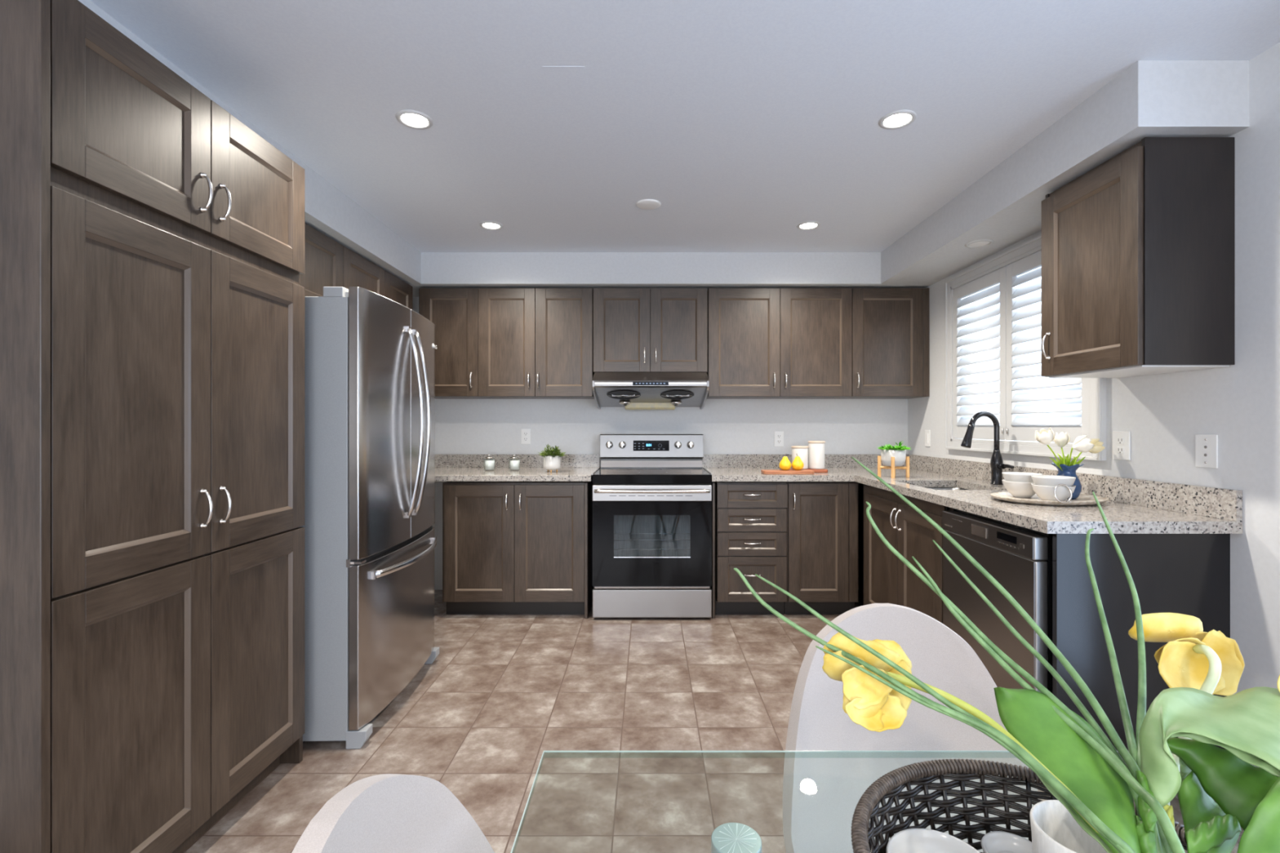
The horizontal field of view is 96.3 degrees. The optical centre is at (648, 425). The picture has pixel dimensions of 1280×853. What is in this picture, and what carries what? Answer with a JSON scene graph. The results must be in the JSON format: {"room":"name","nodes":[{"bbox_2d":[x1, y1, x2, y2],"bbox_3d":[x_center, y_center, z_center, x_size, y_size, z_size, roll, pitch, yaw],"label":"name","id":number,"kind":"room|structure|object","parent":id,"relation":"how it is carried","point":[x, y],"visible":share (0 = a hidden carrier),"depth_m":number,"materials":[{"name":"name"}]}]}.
{"room":"kitchen","nodes":[
{"label":"kitchen","id":0,"kind":"room"},
{"bbox_2d":[413,296,907,590],"bbox_3d":[-0.005,0.024,4.385,4.210,2.420,0.150,0,0,0],"label":"wall","id":1,"kind":"structure","parent":0,"point":[491,426],"depth_m":4.31,"materials":[{"name":"grey paint"}]},
{"bbox_2d":[418,288,490,399],"bbox_3d":[-1.391,-0.580,4.124,0.416,0.753,0.370,0,0,0],"label":"upper cabinet","id":2,"kind":"object","parent":1,"relation":"attached to","point":[454,312],"visible":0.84,"depth_m":3.98,"materials":[{"name":"brown wood"}]},
{"bbox_2d":[435,454,599,467],"bbox_3d":[-1.163,0.264,4.299,1.593,0.100,0.020,0,0,0],"label":"backsplash","id":3,"kind":"structure","parent":1,"relation":"attached to","point":[441,460],"depth_m":4.29,"materials":[{"name":"stone"}]},
{"bbox_2d":[520,428,530,444],"bbox_3d":[-0.922,0.080,4.306,0.070,0.115,0.008,0,0,0],"label":"wall outlet","id":4,"kind":"object","parent":1,"relation":"attached to","point":[525,433],"visible":1,"depth_m":4.30,"materials":[{"name":"white plastic"}]},
{"bbox_2d":[523,431,528,435],"bbox_3d":[-0.922,0.060,4.303,0.034,0.028,0.002,0,0,0],"label":"socket","id":5,"kind":"object","parent":4,"relation":"attached to","point":[525,433],"depth_m":4.30,"materials":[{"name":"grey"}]},
{"bbox_2d":[478,288,594,399],"bbox_3d":[-0.785,-0.580,4.124,0.792,0.753,0.370,0,0,0],"label":"upper cabinet","id":6,"kind":"object","parent":1,"relation":"attached to","point":[534,343],"visible":1,"depth_m":3.97,"materials":[{"name":"brown wood"}]},
{"bbox_2d":[591,372,709,409],"bbox_3d":[0.014,-0.244,4.042,0.772,0.252,0.526,0,0,0],"label":"range hood","id":7,"kind":"object","parent":1,"relation":"attached to","point":[628,390],"visible":1,"depth_m":3.91,"materials":[{"name":"silver metal"}]},
{"bbox_2d":[608,394,639,396],"bbox_3d":[-0.171,-0.206,3.970,0.205,0.010,0.205,0,0,22],"label":"fan grille","id":8,"kind":"object","parent":7,"relation":"attached to","point":[609,395],"depth_m":3.96,"materials":[{"name":"silver metal"}]},
{"bbox_2d":[618,401,631,405],"bbox_3d":[-0.171,-0.160,4.140,0.084,0.030,0.084,0,0,0],"label":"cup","id":9,"kind":"object","parent":7,"relation":"on","point":[624,403],"depth_m":4.12,"materials":[{"name":"metal"}]},
{"bbox_2d":[670,401,681,405],"bbox_3d":[0.199,-0.160,4.140,0.084,0.030,0.084,0,0,0],"label":"cup","id":10,"kind":"object","parent":7,"relation":"on","point":[672,403],"depth_m":4.12,"materials":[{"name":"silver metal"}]},
{"bbox_2d":[661,394,693,396],"bbox_3d":[0.199,-0.206,3.970,0.205,0.010,0.205,0,0,22],"label":"fan grille","id":11,"kind":"object","parent":7,"relation":"attached to","point":[662,395],"depth_m":3.96,"materials":[{"name":"silver metal"}]},
{"bbox_2d":[593,288,707,373],"bbox_3d":[0.013,-0.664,4.124,0.795,0.584,0.370,0,0,0],"label":"upper cabinet","id":12,"kind":"object","parent":1,"relation":"attached to","point":[636,330],"visible":0.99,"depth_m":3.97,"materials":[{"name":"brown wood"}]},
{"bbox_2d":[408,252,932,296],"bbox_3d":[-0.005,-1.079,4.114,3.910,0.215,0.392,0,0,0],"label":"soffit","id":13,"kind":"structure","parent":1,"relation":"attached to","point":[593,270],"depth_m":3.92,"materials":[{"name":"grey paint"}]},
{"bbox_2d":[773,431,783,446],"bbox_3d":[0.980,0.098,4.306,0.070,0.115,0.008,0,0,0],"label":"wall outlet","id":14,"kind":"object","parent":1,"relation":"attached to","point":[778,435],"visible":1,"depth_m":4.30,"materials":[{"name":"white plastic"}]},
{"bbox_2d":[706,288,852,399],"bbox_3d":[0.912,-0.580,4.124,0.996,0.753,0.370,0,0,0],"label":"upper cabinet","id":15,"kind":"object","parent":1,"relation":"attached to","point":[763,343],"visible":0.98,"depth_m":3.98,"materials":[{"name":"brown wood"}]},
{"bbox_2d":[836,288,928,399],"bbox_3d":[1.681,-0.580,4.124,0.534,0.753,0.370,0,0,0],"label":"upper cabinet","id":16,"kind":"object","parent":1,"relation":"attached to","point":[891,326],"visible":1,"depth_m":3.98,"materials":[{"name":"brown wood"}]},
{"bbox_2d":[90,0,1279,252],"bbox_3d":[-0.005,-1.232,0.655,4.210,0.108,7.610,0,0,0],"label":"ceiling","id":17,"kind":"structure","parent":0,"point":[748,122],"depth_m":2.07,"materials":[{"name":"paint"}]},
{"bbox_2d":[78,0,421,284],"bbox_3d":[-1.758,-1.079,2.559,0.404,0.215,2.718,0,0,0],"label":"soffit","id":18,"kind":"structure","parent":17,"relation":"attached to","point":[328,211],"depth_m":2.92,"materials":[{"name":"grey paint"}]},
{"bbox_2d":[395,109,433,128],"bbox_3d":[-0.905,-1.183,2.218,0.136,0.006,0.136,0,0,0],"label":"recessed light","id":19,"kind":"object","parent":17,"relation":"in","point":[415,119],"visible":1,"depth_m":2.21,"materials":[{"name":"white paint"}]},
{"bbox_2d":[479,221,502,229],"bbox_3d":[-0.930,-1.183,3.390,0.136,0.006,0.136,0,0,0],"label":"recessed light","id":20,"kind":"object","parent":17,"relation":"in","point":[486,224],"visible":1,"depth_m":3.38,"materials":[{"name":"white glass"}]},
{"bbox_2d":[542,66,588,88],"bbox_3d":[-0.280,-1.186,1.950,0.140,0.001,0.120,0,0,0],"label":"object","id":21,"kind":"structure","parent":17,"relation":"attached to","point":[557,77],"depth_m":1.95,"materials":[{"name":"paint"}]},
{"bbox_2d":[796,221,820,229],"bbox_3d":[0.946,-1.183,3.390,0.136,0.006,0.136,0,0,0],"label":"recessed light","id":22,"kind":"object","parent":17,"relation":"in","point":[808,224],"visible":1,"depth_m":3.38,"materials":[{"name":"white glass"}]},
{"bbox_2d":[878,109,916,128],"bbox_3d":[0.963,-1.183,2.218,0.136,0.006,0.136,0,0,0],"label":"recessed light","id":23,"kind":"object","parent":17,"relation":"in","point":[899,118],"visible":1,"depth_m":2.21,"materials":[{"name":"white glass"}]},
{"bbox_2d":[182,590,1244,852],"bbox_3d":[-0.005,1.284,0.655,4.210,0.100,7.610,0,0,0],"label":"floor","id":24,"kind":"structure","parent":0,"point":[500,691],"depth_m":2.26,"materials":[{"name":"brown tile"}]},
{"bbox_2d":[0,0,304,852],"bbox_3d":[-1.597,0.134,1.652,0.725,2.200,0.924,0,0,0],"label":"pantry cabinet","id":25,"kind":"object","parent":24,"relation":"on","point":[152,241],"visible":1,"depth_m":1.44,"materials":[{"name":"brown wood"}]},
{"bbox_2d":[299,286,439,749],"bbox_3d":[-1.443,0.351,2.595,0.880,1.765,0.856,0,0,0],"label":"refrigerator","id":26,"kind":"object","parent":24,"relation":"on","point":[371,542],"visible":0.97,"depth_m":2.21,"materials":[{"name":"grey metal"}]},
{"bbox_2d":[292,773,494,852],"bbox_3d":[-0.044,0.799,0.542,0.534,0.875,0.470,0,0,0],"label":"dining chair","id":27,"kind":"object","parent":24,"relation":"on","point":[386,813],"visible":1,"depth_m":0.62,"materials":[{"name":"white plastic"}]},
{"bbox_2d":[442,480,593,618],"bbox_3d":[-0.858,0.800,3.971,0.934,0.868,0.675,0,0,0],"label":"base cabinet","id":28,"kind":"object","parent":24,"relation":"on","point":[508,547],"visible":0.96,"depth_m":3.68,"materials":[{"name":"brown wood"}]},
{"bbox_2d":[435,454,599,481],"bbox_3d":[-1.163,0.284,3.974,1.593,0.140,0.669,0,0,0],"label":"countertop","id":29,"kind":"structure","parent":28,"relation":"on","point":[448,468],"depth_m":4.09,"materials":[{"name":"stone"}]},
{"bbox_2d":[483,453,495,469],"bbox_3d":[-1.118,0.256,4.020,0.084,0.115,0.084,0,0,0],"label":"candle jar","id":30,"kind":"object","parent":29,"relation":"on","point":[489,464],"visible":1,"depth_m":3.99,"materials":[{"name":"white glass"}]},
{"bbox_2d":[508,453,519,469],"bbox_3d":[-0.942,0.256,4.020,0.084,0.115,0.084,0,0,0],"label":"candle jar","id":31,"kind":"object","parent":29,"relation":"on","point":[514,464],"visible":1,"depth_m":3.99,"materials":[{"name":"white glass"}]},
{"bbox_2d":[538,444,566,472],"bbox_3d":[-0.653,0.217,3.893,0.196,0.195,0.187,0,0,20],"label":"potted plant","id":32,"kind":"object","parent":29,"relation":"on","point":[552,462],"visible":1,"depth_m":3.85,"materials":[{"name":"green plant"}]},
{"bbox_2d":[591,434,711,617],"bbox_3d":[0.022,0.648,3.924,0.764,1.172,0.712,0,0,0],"label":"range","id":33,"kind":"object","parent":24,"relation":"on","point":[652,493],"visible":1,"depth_m":3.63,"materials":[{"name":"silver metal"}]},
{"bbox_2d":[591,468,711,484],"bbox_3d":[0.022,0.341,3.916,0.762,0.062,0.559,0,0,0],"label":"cooktop","id":34,"kind":"object","parent":33,"relation":"in","point":[601,476],"depth_m":3.64,"materials":[{"name":"black glass"}]},
{"bbox_2d":[710,481,786,618],"bbox_3d":[0.648,0.800,3.971,0.479,0.868,0.675,0,0,0],"label":"base cabinet","id":35,"kind":"object","parent":24,"relation":"on","point":[749,518],"visible":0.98,"depth_m":3.67,"materials":[{"name":"brown wood"}]},
{"bbox_2d":[510,751,1128,852],"bbox_3d":[0.502,0.859,0.396,1.318,0.750,0.915,0,0,0],"label":"dining table","id":36,"kind":"object","parent":24,"relation":"on","point":[729,837],"visible":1,"depth_m":0.70,"materials":[{"name":"clear glass"}]},
{"bbox_2d":[850,758,1186,852],"bbox_3d":[0.362,0.436,0.500,0.350,0.096,0.350,0,0,0],"label":"wicker basket","id":37,"kind":"object","parent":36,"relation":"on","point":[922,775],"visible":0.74,"depth_m":0.65,"materials":[{"name":"black wicker"}]},
{"bbox_2d":[885,828,979,852],"bbox_3d":[0.289,0.453,0.567,0.100,0.040,0.100,0,0,0],"label":"bowl","id":38,"kind":"object","parent":37,"relation":"in","point":[911,840],"visible":1,"depth_m":0.61,"materials":[{"name":"grey ceramic"}]},
{"bbox_2d":[822,632,1157,852],"bbox_3d":[0.313,0.337,0.539,0.284,0.246,0.116,0,0,35],"label":"tulip","id":39,"kind":"object","parent":37,"relation":"in","point":[1028,717],"visible":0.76,"depth_m":0.53,"materials":[{"name":"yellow plant"}]},
{"bbox_2d":[981,831,1032,852],"bbox_3d":[0.386,0.461,0.604,0.062,0.024,0.062,0,0,0],"label":"bowl","id":40,"kind":"object","parent":37,"relation":"in","point":[997,842],"visible":0.92,"depth_m":0.62,"materials":[{"name":"grey ceramic"}]},
{"bbox_2d":[851,457,1162,852],"bbox_3d":[0.376,0.249,0.601,0.098,0.422,0.325,0,0,-29],"label":"grass stem","id":41,"kind":"object","parent":37,"relation":"in","point":[1120,747],"visible":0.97,"depth_m":0.59,"materials":[{"name":"green plant"}]},
{"bbox_2d":[1029,800,1106,852],"bbox_3d":[0.412,0.426,0.540,0.088,0.092,0.088,0,0,0],"label":"cup","id":42,"kind":"object","parent":37,"relation":"in","point":[1054,829],"visible":0.58,"depth_m":0.57,"materials":[{"name":"ceramic"}]},
{"bbox_2d":[1084,528,1166,852],"bbox_3d":[0.464,0.291,0.562,0.018,0.338,0.269,0,0,26],"label":"grass stem","id":43,"kind":"object","parent":37,"relation":"in","point":[1128,728],"visible":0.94,"depth_m":0.60,"materials":[{"name":"green plant"}]},
{"bbox_2d":[1128,612,1279,833],"bbox_3d":[0.529,0.332,0.527,0.132,0.255,0.310,0,0,38],"label":"tulip","id":44,"kind":"object","parent":37,"relation":"in","point":[1196,665],"visible":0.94,"depth_m":0.49,"materials":[{"name":"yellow plant"}]},
{"bbox_2d":[1177,675,1279,852],"bbox_3d":[0.536,0.331,0.484,0.271,0.257,0.079,0,0,-24],"label":"tulip","id":45,"kind":"object","parent":37,"relation":"in","point":[1207,828],"visible":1,"depth_m":0.44,"materials":[{"name":"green plant"}]},
{"bbox_3d":[0.412,0.424,0.447,0.066,0.097,0.066,0,0,0],"label":"flower vase","id":46,"kind":"object","parent":37,"relation":"in","visible":0},
{"bbox_2d":[733,568,1128,852],"bbox_3d":[0.250,0.307,0.519,0.376,0.306,0.061,0,0,32],"label":"grass stem","id":47,"kind":"object","parent":46,"relation":"in","point":[1026,757],"visible":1,"depth_m":0.52,"materials":[{"name":"green plant"}]},
{"bbox_2d":[755,573,1135,852],"bbox_3d":[0.261,0.308,0.512,0.347,0.306,0.068,0,0,31],"label":"grass stem","id":48,"kind":"object","parent":46,"relation":"in","point":[1105,830],"visible":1,"depth_m":0.54,"materials":[{"name":"green plant"}]},
{"bbox_2d":[815,645,1120,852],"bbox_3d":[0.287,0.340,0.492,0.289,0.241,0.061,0,0,29],"label":"grass stem","id":49,"kind":"object","parent":46,"relation":"in","point":[900,691],"visible":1,"depth_m":0.54,"materials":[{"name":"green plant"}]},
{"bbox_2d":[865,501,1141,818],"bbox_3d":[0.360,0.275,0.573,0.055,0.371,0.293,0,0,-33],"label":"grass stem","id":50,"kind":"object","parent":46,"relation":"in","point":[1033,681],"visible":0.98,"depth_m":0.59,"materials":[{"name":"green plant"}]},
{"bbox_2d":[932,539,1130,773],"bbox_3d":[0.402,0.298,0.566,0.062,0.325,0.257,0,0,-16],"label":"grass stem","id":51,"kind":"object","parent":46,"relation":"in","point":[1077,703],"visible":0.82,"depth_m":0.60,"materials":[{"name":"green plant"}]},
{"bbox_2d":[911,556,1185,852],"bbox_3d":[0.365,0.306,0.545,0.045,0.311,0.258,0,0,-18],"label":"grass stem","id":52,"kind":"object","parent":46,"relation":"in","point":[1175,844],"visible":1,"depth_m":0.50,"materials":[{"name":"green plant"}]},
{"bbox_2d":[1092,491,1172,852],"bbox_3d":[0.470,0.268,0.543,0.038,0.385,0.247,0,0,28],"label":"grass stem","id":53,"kind":"object","parent":46,"relation":"in","point":[1141,704],"visible":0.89,"depth_m":0.59,"materials":[{"name":"green plant"}]},
{"bbox_2d":[783,481,857,613],"bbox_3d":[1.121,0.800,3.971,0.457,0.868,0.675,0,0,0],"label":"base cabinet","id":54,"kind":"object","parent":24,"relation":"on","point":[822,517],"visible":0.9,"depth_m":3.67,"materials":[{"name":"brown wood"}]},
{"bbox_2d":[858,482,953,623],"bbox_3d":[1.615,0.800,3.143,0.631,0.868,1.085,0,0,0],"label":"base cabinet","id":55,"kind":"object","parent":24,"relation":"on","point":[883,577],"visible":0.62,"depth_m":3.05,"materials":[{"name":"brown wood"}]},
{"bbox_2d":[702,453,1242,533],"bbox_3d":[1.175,0.283,3.095,1.547,0.142,2.429,0,0,0],"label":"countertop","id":56,"kind":"structure","parent":55,"relation":"on","point":[1134,506],"depth_m":2.32,"materials":[{"name":"stone"}]},
{"bbox_2d":[760,469,814,474],"bbox_3d":[0.910,0.303,3.756,0.330,0.022,0.112,0,0,0],"label":"cutting board","id":57,"kind":"object","parent":56,"relation":"on","point":[763,471],"visible":0.98,"depth_m":3.70,"materials":[{"name":"brown wood"}]},
{"bbox_2d":[778,454,791,470],"bbox_3d":[0.897,0.237,3.762,0.078,0.109,0.078,0,0,0],"label":"pear","id":58,"kind":"object","parent":57,"relation":"on","point":[784,464],"visible":1,"depth_m":3.74,"materials":[{"name":"yellow food"}]},
{"bbox_2d":[791,454,804,470],"bbox_3d":[0.980,0.237,3.766,0.078,0.109,0.078,0,0,0],"label":"pear","id":59,"kind":"object","parent":57,"relation":"on","point":[797,464],"visible":1,"depth_m":3.74,"materials":[{"name":"yellow food"}]},
{"bbox_2d":[790,468,827,472],"bbox_3d":[1.050,0.303,3.878,0.300,0.022,0.124,0,0,0],"label":"cutting board","id":60,"kind":"object","parent":56,"relation":"on","point":[824,470],"visible":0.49,"depth_m":3.82,"materials":[{"name":"brown wood"}]},
{"bbox_2d":[791,445,808,469],"bbox_3d":[1.023,0.214,3.875,0.112,0.154,0.112,0,0,0],"label":"canister","id":61,"kind":"object","parent":60,"relation":"on","point":[802,451],"visible":0.82,"depth_m":3.83,"materials":[{"name":"grey ceramic"}]},
{"bbox_2d":[808,440,825,469],"bbox_3d":[1.136,0.198,3.875,0.112,0.188,0.112,0,0,0],"label":"canister","id":62,"kind":"object","parent":60,"relation":"on","point":[816,449],"visible":1,"depth_m":3.83,"materials":[{"name":"grey ceramic"}]},
{"bbox_2d":[877,440,911,478],"bbox_3d":[1.496,0.201,3.503,0.205,0.225,0.192,0,0,0],"label":"potted succulent","id":63,"kind":"object","parent":56,"relation":"on","point":[893,457],"visible":1,"depth_m":3.46,"materials":[{"name":"white ceramic"}]},
{"bbox_2d":[880,448,906,466],"bbox_3d":[1.495,0.195,3.500,0.142,0.102,0.142,0,0,0],"label":"pot","id":64,"kind":"object","parent":63,"relation":"on","point":[889,457],"depth_m":3.44,"materials":[{"name":"grey ceramic"}]},
{"bbox_2d":[925,487,967,489],"bbox_3d":[1.590,0.447,3.050,0.410,0.184,0.540,0,0,0],"label":"sink","id":65,"kind":"object","parent":56,"relation":"in","point":[933,488],"visible":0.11,"depth_m":3.31,"materials":[{"name":"silver metal"}]},
{"bbox_2d":[960,411,1014,484],"bbox_3d":[1.780,0.118,3.027,0.230,0.391,0.146,0,0,0],"label":"kitchen faucet","id":66,"kind":"object","parent":56,"relation":"on","point":[997,464],"visible":1,"depth_m":3.05,"materials":[{"name":"black metal"}]},
{"bbox_2d":[990,484,1109,506],"bbox_3d":[1.655,0.269,2.374,0.432,0.089,0.340,0,0,0],"label":"serving tray","id":67,"kind":"object","parent":56,"relation":"on","point":[1082,500],"visible":0.78,"depth_m":2.28,"materials":[{"name":"stone"}]},
{"bbox_2d":[1001,479,1035,497],"bbox_3d":[1.600,0.271,2.455,0.147,0.069,0.147,0,0,0],"label":"bowl","id":68,"kind":"object","parent":67,"relation":"on","point":[1020,490],"visible":0.8,"depth_m":2.42,"materials":[{"name":"grey ceramic"}]},
{"bbox_2d":[1001,471,1042,482],"bbox_3d":[1.600,0.238,2.455,0.147,0.069,0.147,0,0,0],"label":"bowl","id":69,"kind":"object","parent":68,"relation":"on","point":[1019,477],"visible":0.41,"depth_m":2.42,"materials":[{"name":"grey ceramic"}]},
{"bbox_2d":[1031,483,1075,501],"bbox_3d":[1.620,0.271,2.295,0.147,0.069,0.147,0,0,0],"label":"bowl","id":70,"kind":"object","parent":67,"relation":"on","point":[1043,492],"visible":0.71,"depth_m":2.25,"materials":[{"name":"grey ceramic"}]},
{"bbox_2d":[1031,475,1075,486],"bbox_3d":[1.620,0.238,2.295,0.147,0.069,0.147,0,0,0],"label":"bowl","id":71,"kind":"object","parent":70,"relation":"on","point":[1042,480],"visible":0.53,"depth_m":2.25,"materials":[{"name":"grey ceramic"}]},
{"bbox_2d":[1051,462,1084,499],"bbox_3d":[1.752,0.231,2.397,0.116,0.148,0.113,0,0,0],"label":"flower vase","id":72,"kind":"object","parent":67,"relation":"on","point":[1068,471],"visible":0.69,"depth_m":2.37,"materials":[{"name":"blue ceramic"}]},
{"bbox_2d":[1035,427,1062,471],"bbox_3d":[1.665,0.100,2.358,0.135,0.184,0.073,0,0,0],"label":"tulip","id":73,"kind":"object","parent":72,"relation":"in","point":[1044,437],"visible":1,"depth_m":2.35,"materials":[{"name":"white plant"}]},
{"bbox_2d":[1053,431,1070,464],"bbox_3d":[1.760,0.108,2.444,0.062,0.165,0.060,0,0,-37],"label":"tulip","id":74,"kind":"object","parent":72,"relation":"in","point":[1062,439],"visible":0.84,"depth_m":2.42,"materials":[{"name":"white plant"}]},
{"bbox_2d":[1065,435,1094,466],"bbox_3d":[1.752,0.115,2.328,0.070,0.152,0.101,0,0,-40],"label":"tulip","id":75,"kind":"object","parent":72,"relation":"in","point":[1081,444],"visible":1,"depth_m":2.31,"materials":[{"name":"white plant"}]},
{"bbox_2d":[1073,438,1105,464],"bbox_3d":[1.839,0.123,2.416,0.143,0.137,0.062,0,0,0],"label":"tulip","id":76,"kind":"object","parent":72,"relation":"in","point":[1098,447],"visible":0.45,"depth_m":2.40,"materials":[{"name":"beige plant"}]},
{"bbox_2d":[782,603,1037,852],"bbox_3d":[0.478,0.799,0.908,0.470,0.875,0.534,0,0,0],"label":"dining chair","id":77,"kind":"object","parent":24,"relation":"on","point":[822,792],"visible":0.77,"depth_m":1.09,"materials":[{"name":"white plastic"}]},
{"bbox_2d":[942,508,1052,693],"bbox_3d":[1.624,0.804,2.278,0.611,0.860,0.620,0,0,0],"label":"dishwasher","id":78,"kind":"object","parent":24,"relation":"on","point":[1020,558],"visible":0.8,"depth_m":2.16,"materials":[{"name":"black metal"}]},
{"bbox_2d":[1052,533,1230,773],"bbox_3d":[1.658,0.794,1.930,0.582,0.879,0.020,0,0,0],"label":"end panel","id":79,"kind":"object","parent":24,"relation":"on","point":[1185,574],"visible":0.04,"depth_m":1.92,"materials":[{"name":"laminate"}]},
{"bbox_2d":[907,41,1279,767],"bbox_3d":[2.025,0.024,0.655,0.150,2.420,7.310,0,0,0],"label":"wall","id":80,"kind":"structure","parent":0,"point":[1238,403],"depth_m":1.88,"materials":[{"name":"grey paint"}]},
{"bbox_2d":[924,430,930,446],"bbox_3d":[1.945,0.087,4.000,0.008,0.115,0.070,0,0,0],"label":"light switch","id":81,"kind":"object","parent":80,"relation":"attached to","point":[927,433],"visible":1,"depth_m":3.98,"materials":[{"name":"white plastic"}]},
{"bbox_2d":[964,239,994,248],"bbox_3d":[1.760,-0.968,3.050,0.136,0.006,0.136,0,0,0],"label":"recessed light","id":82,"kind":"object","parent":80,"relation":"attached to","point":[982,242],"visible":1,"depth_m":3.04,"materials":[{"name":"white paint"}]},
{"bbox_2d":[944,234,1106,460],"bbox_3d":[2.010,-0.394,3.078,0.180,1.085,1.275,0,0,0],"label":"window","id":83,"kind":"structure","parent":80,"relation":"in","point":[962,400],"depth_m":3.08,"materials":[{"name":"white paint"}]},
{"bbox_2d":[880,60,1249,284],"bbox_3d":[1.770,-1.079,2.889,0.361,0.215,2.058,0,0,0],"label":"soffit","id":84,"kind":"structure","parent":80,"relation":"attached to","point":[1149,98],"depth_m":2.16,"materials":[{"name":"grey paint"}]},
{"bbox_2d":[1112,431,1130,460],"bbox_3d":[1.946,0.081,2.360,0.008,0.118,0.085,0,0,0],"label":"wall outlet","id":85,"kind":"object","parent":80,"relation":"attached to","point":[1121,439],"visible":1,"depth_m":2.35,"materials":[{"name":"white plastic"}]},
{"bbox_2d":[1116,437,1124,444],"bbox_3d":[1.943,0.061,2.360,0.002,0.028,0.034,0,0,0],"label":"socket","id":86,"kind":"object","parent":85,"relation":"attached to","point":[1119,440],"depth_m":2.36,"materials":[{"name":"grey plastic"}]},
{"bbox_2d":[1116,446,1124,453],"bbox_3d":[1.943,0.101,2.360,0.002,0.028,0.034,0,0,0],"label":"socket","id":87,"kind":"object","parent":85,"relation":"attached to","point":[1120,450],"depth_m":2.36,"materials":[{"name":"grey plastic"}]},
{"bbox_2d":[1041,137,1235,377],"bbox_3d":[1.776,-0.579,2.145,0.347,0.762,0.480,0,0,0],"label":"upper cabinet","id":88,"kind":"object","parent":80,"relation":"attached to","point":[1138,249],"visible":1,"depth_m":1.91,"materials":[{"name":"brown wood"}]},
{"bbox_2d":[1195,434,1217,468],"bbox_3d":[1.946,0.088,2.000,0.007,0.115,0.078,0,0,0],"label":"cable plate","id":89,"kind":"object","parent":80,"relation":"attached to","point":[1206,445],"visible":1,"depth_m":2.00,"materials":[{"name":"white plastic"}]},
{"bbox_3d":[-2.035,0.024,0.655,0.150,2.420,7.310,0,0,0],"label":"wall","id":90,"kind":"structure","parent":0,"visible":0},
{"bbox_2d":[299,222,342,296],"bbox_3d":[-1.788,-0.761,2.586,0.343,0.390,0.899,0,0,0],"label":"upper cabinet","id":91,"kind":"object","parent":90,"relation":"attached to","point":[323,255],"visible":0.15,"depth_m":2.83,"materials":[{"name":"brown wood"}]},
{"bbox_2d":[342,245,413,310],"bbox_3d":[-1.788,-0.661,3.484,0.343,0.590,0.890,0,0,0],"label":"upper cabinet","id":92,"kind":"object","parent":90,"relation":"attached to","point":[357,271],"visible":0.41,"depth_m":3.38,"materials":[{"name":"brown wood"}]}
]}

